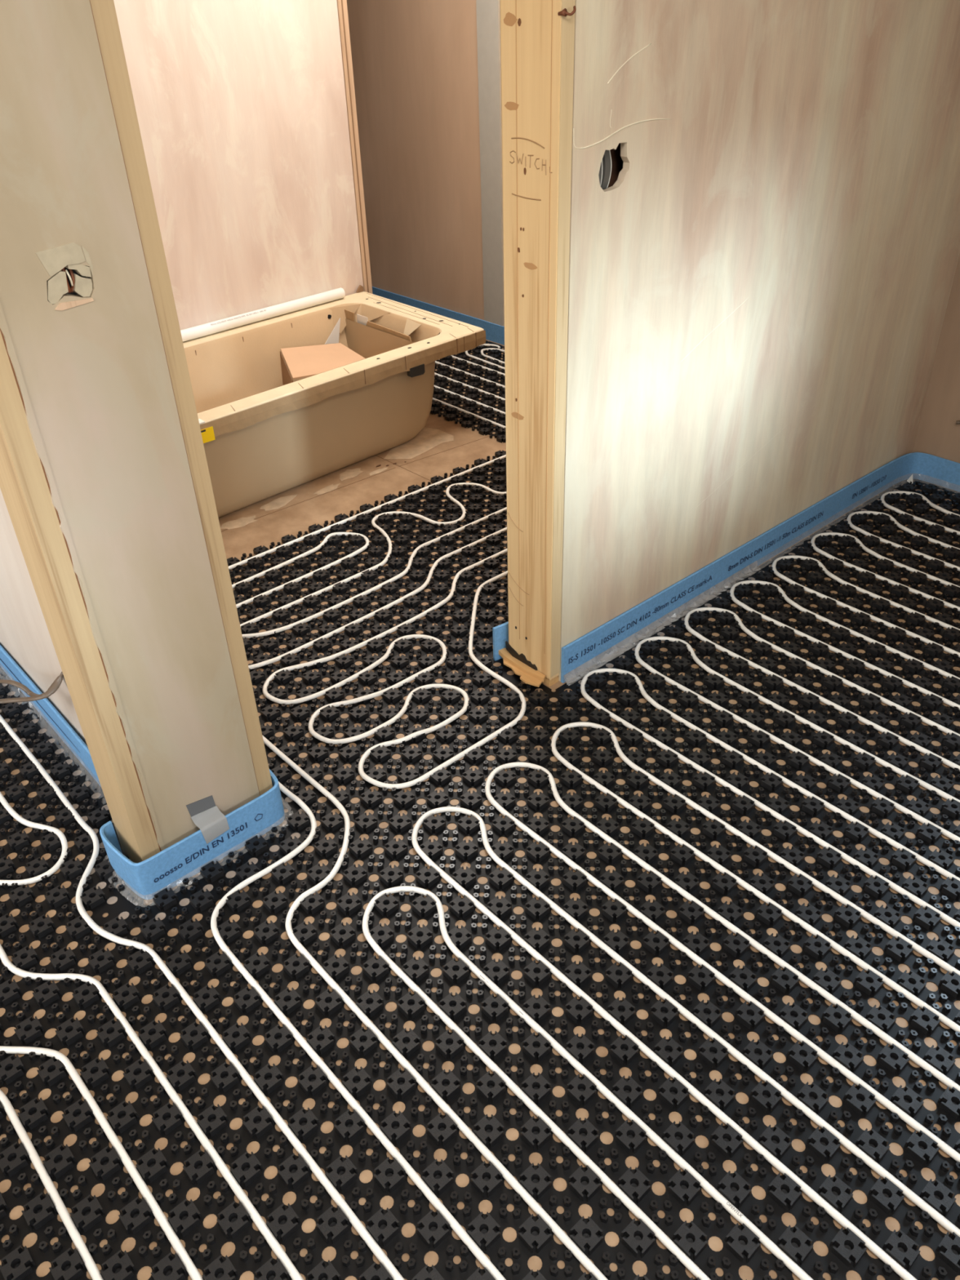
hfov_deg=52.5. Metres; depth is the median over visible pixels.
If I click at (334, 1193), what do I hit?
pipe
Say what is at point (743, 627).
pipe
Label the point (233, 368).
basin
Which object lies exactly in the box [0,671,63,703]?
cable
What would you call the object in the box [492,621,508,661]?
strip
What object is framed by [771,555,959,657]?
pipe
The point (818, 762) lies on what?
pipe
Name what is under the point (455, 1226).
pipe
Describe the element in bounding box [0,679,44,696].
cable
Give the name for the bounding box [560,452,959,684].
strip
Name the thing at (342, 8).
timber
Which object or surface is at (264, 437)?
bathtub
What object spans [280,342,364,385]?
cardboard sheet
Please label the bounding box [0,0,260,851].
wall
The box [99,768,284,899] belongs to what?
strip
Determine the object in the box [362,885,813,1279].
pipe
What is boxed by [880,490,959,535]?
pipe
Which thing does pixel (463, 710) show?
pipe
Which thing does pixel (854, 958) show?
pipe
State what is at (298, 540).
pipe
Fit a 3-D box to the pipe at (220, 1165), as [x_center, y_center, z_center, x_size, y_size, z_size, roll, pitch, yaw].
[-0.324,0.822,1.364,1.804,0.015,0.101,28,45,36]
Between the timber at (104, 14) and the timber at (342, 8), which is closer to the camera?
the timber at (104, 14)
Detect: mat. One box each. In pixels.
[0,479,959,1279]
[0,666,137,974]
[226,332,519,809]
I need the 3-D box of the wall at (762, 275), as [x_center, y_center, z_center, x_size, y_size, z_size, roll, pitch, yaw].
[0.742,-1.249,2.212,1.687,2.400,0.152,-28,42,-33]
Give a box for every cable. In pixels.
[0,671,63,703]
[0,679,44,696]
[598,160,602,186]
[600,150,611,189]
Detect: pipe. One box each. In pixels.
[0,715,404,1279]
[0,791,67,885]
[0,943,303,1279]
[0,1045,203,1279]
[0,1088,103,1279]
[180,287,345,342]
[210,781,506,1279]
[228,454,506,569]
[231,532,369,608]
[240,482,506,626]
[241,506,506,638]
[248,527,506,669]
[262,548,526,789]
[262,734,608,1279]
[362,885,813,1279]
[411,806,959,1279]
[432,397,505,428]
[434,372,505,400]
[434,385,505,413]
[435,360,505,388]
[450,355,505,376]
[465,343,504,368]
[480,347,504,364]
[484,762,959,1162]
[551,721,959,1031]
[580,668,959,927]
[634,636,959,841]
[684,607,959,769]
[729,580,959,710]
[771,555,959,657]
[810,532,959,611]
[846,511,959,571]
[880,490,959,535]
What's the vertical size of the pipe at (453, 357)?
0.011 m
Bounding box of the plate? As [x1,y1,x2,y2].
[492,644,558,687]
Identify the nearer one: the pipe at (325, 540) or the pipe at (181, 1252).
the pipe at (181, 1252)
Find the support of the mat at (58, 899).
on the floor
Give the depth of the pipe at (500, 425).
3.82 m
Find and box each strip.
[0,644,101,786]
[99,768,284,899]
[372,286,504,345]
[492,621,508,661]
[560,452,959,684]
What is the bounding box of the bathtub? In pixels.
[182,291,485,518]
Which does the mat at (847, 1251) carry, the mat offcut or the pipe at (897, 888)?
the pipe at (897, 888)
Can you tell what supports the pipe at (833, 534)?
on the mat at (847, 1251)
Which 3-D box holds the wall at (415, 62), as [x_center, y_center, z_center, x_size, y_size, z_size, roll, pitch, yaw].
[1.331,-1.667,2.788,0.158,2.400,7.400,-28,42,-33]
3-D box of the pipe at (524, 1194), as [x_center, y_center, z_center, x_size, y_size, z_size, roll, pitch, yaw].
[-0.052,0.669,1.568,0.234,0.018,2.216,-22,39,-26]
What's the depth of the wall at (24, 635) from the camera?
2.10 m
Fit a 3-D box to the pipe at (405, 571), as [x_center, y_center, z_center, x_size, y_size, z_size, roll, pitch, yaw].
[-0.176,-0.258,2.913,1.580,0.022,0.168,-26,41,-31]
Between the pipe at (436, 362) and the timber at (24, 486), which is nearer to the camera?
the timber at (24, 486)
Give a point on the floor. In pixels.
(442, 446)
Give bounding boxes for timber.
[0,331,159,862]
[90,0,272,795]
[336,0,372,293]
[499,0,576,679]
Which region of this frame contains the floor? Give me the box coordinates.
[0,339,959,1279]
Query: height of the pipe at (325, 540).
0.019 m
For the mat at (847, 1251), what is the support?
on the floor
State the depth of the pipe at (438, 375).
4.07 m
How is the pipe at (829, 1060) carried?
on the mat at (847, 1251)
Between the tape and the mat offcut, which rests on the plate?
the mat offcut
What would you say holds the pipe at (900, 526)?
on the mat at (847, 1251)
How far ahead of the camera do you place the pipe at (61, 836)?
1.98 m
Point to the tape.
(204, 813)
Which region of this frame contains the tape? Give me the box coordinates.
[186,795,229,844]
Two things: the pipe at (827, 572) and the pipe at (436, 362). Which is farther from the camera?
the pipe at (436, 362)
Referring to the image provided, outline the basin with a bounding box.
[184,302,439,413]
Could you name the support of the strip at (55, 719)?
on the floor
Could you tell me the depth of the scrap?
4.00 m
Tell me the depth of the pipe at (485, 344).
4.37 m
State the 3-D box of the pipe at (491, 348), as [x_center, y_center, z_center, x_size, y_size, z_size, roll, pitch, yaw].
[0.208,-1.212,4.277,0.121,0.019,0.582,-28,42,-33]
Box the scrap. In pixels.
[355,284,363,293]
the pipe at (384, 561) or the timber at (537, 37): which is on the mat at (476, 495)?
the pipe at (384, 561)
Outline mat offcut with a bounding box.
[505,640,537,670]
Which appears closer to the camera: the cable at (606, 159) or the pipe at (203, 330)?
the cable at (606, 159)
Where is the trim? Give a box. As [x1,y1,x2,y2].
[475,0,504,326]
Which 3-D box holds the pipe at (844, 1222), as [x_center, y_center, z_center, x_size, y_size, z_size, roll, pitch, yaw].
[0.404,0.680,1.534,0.162,0.015,1.561,-28,42,-33]
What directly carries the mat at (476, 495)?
on the floor
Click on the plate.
(528, 675)
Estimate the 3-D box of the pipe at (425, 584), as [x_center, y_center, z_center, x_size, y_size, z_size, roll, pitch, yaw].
[-0.101,-0.215,2.847,1.579,0.022,0.111,-28,42,-33]
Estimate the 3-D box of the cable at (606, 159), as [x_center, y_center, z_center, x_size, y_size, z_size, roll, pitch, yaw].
[0.231,-0.895,1.826,0.025,0.146,0.025,-28,42,-33]
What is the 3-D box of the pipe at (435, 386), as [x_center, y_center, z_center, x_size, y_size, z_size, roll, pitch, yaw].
[-0.036,-0.970,3.946,0.011,0.011,0.900,-28,42,-33]
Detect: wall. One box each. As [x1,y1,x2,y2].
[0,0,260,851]
[0,488,87,745]
[113,0,364,329]
[346,0,959,462]
[558,0,959,681]
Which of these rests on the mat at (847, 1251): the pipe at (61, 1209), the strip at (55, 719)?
the pipe at (61, 1209)
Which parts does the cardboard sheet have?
panel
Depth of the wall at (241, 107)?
3.46 m
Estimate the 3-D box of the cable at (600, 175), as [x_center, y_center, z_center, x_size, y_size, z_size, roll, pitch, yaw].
[0.214,-0.886,1.814,0.019,0.146,0.025,-28,42,-33]
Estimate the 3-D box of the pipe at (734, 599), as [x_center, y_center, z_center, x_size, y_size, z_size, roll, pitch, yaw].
[1.164,0.122,2.302,0.162,0.016,1.359,-28,42,-33]
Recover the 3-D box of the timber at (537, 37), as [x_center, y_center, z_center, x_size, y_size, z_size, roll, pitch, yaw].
[0.106,-0.911,1.737,0.037,2.380,0.166,-28,42,-33]
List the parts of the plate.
plate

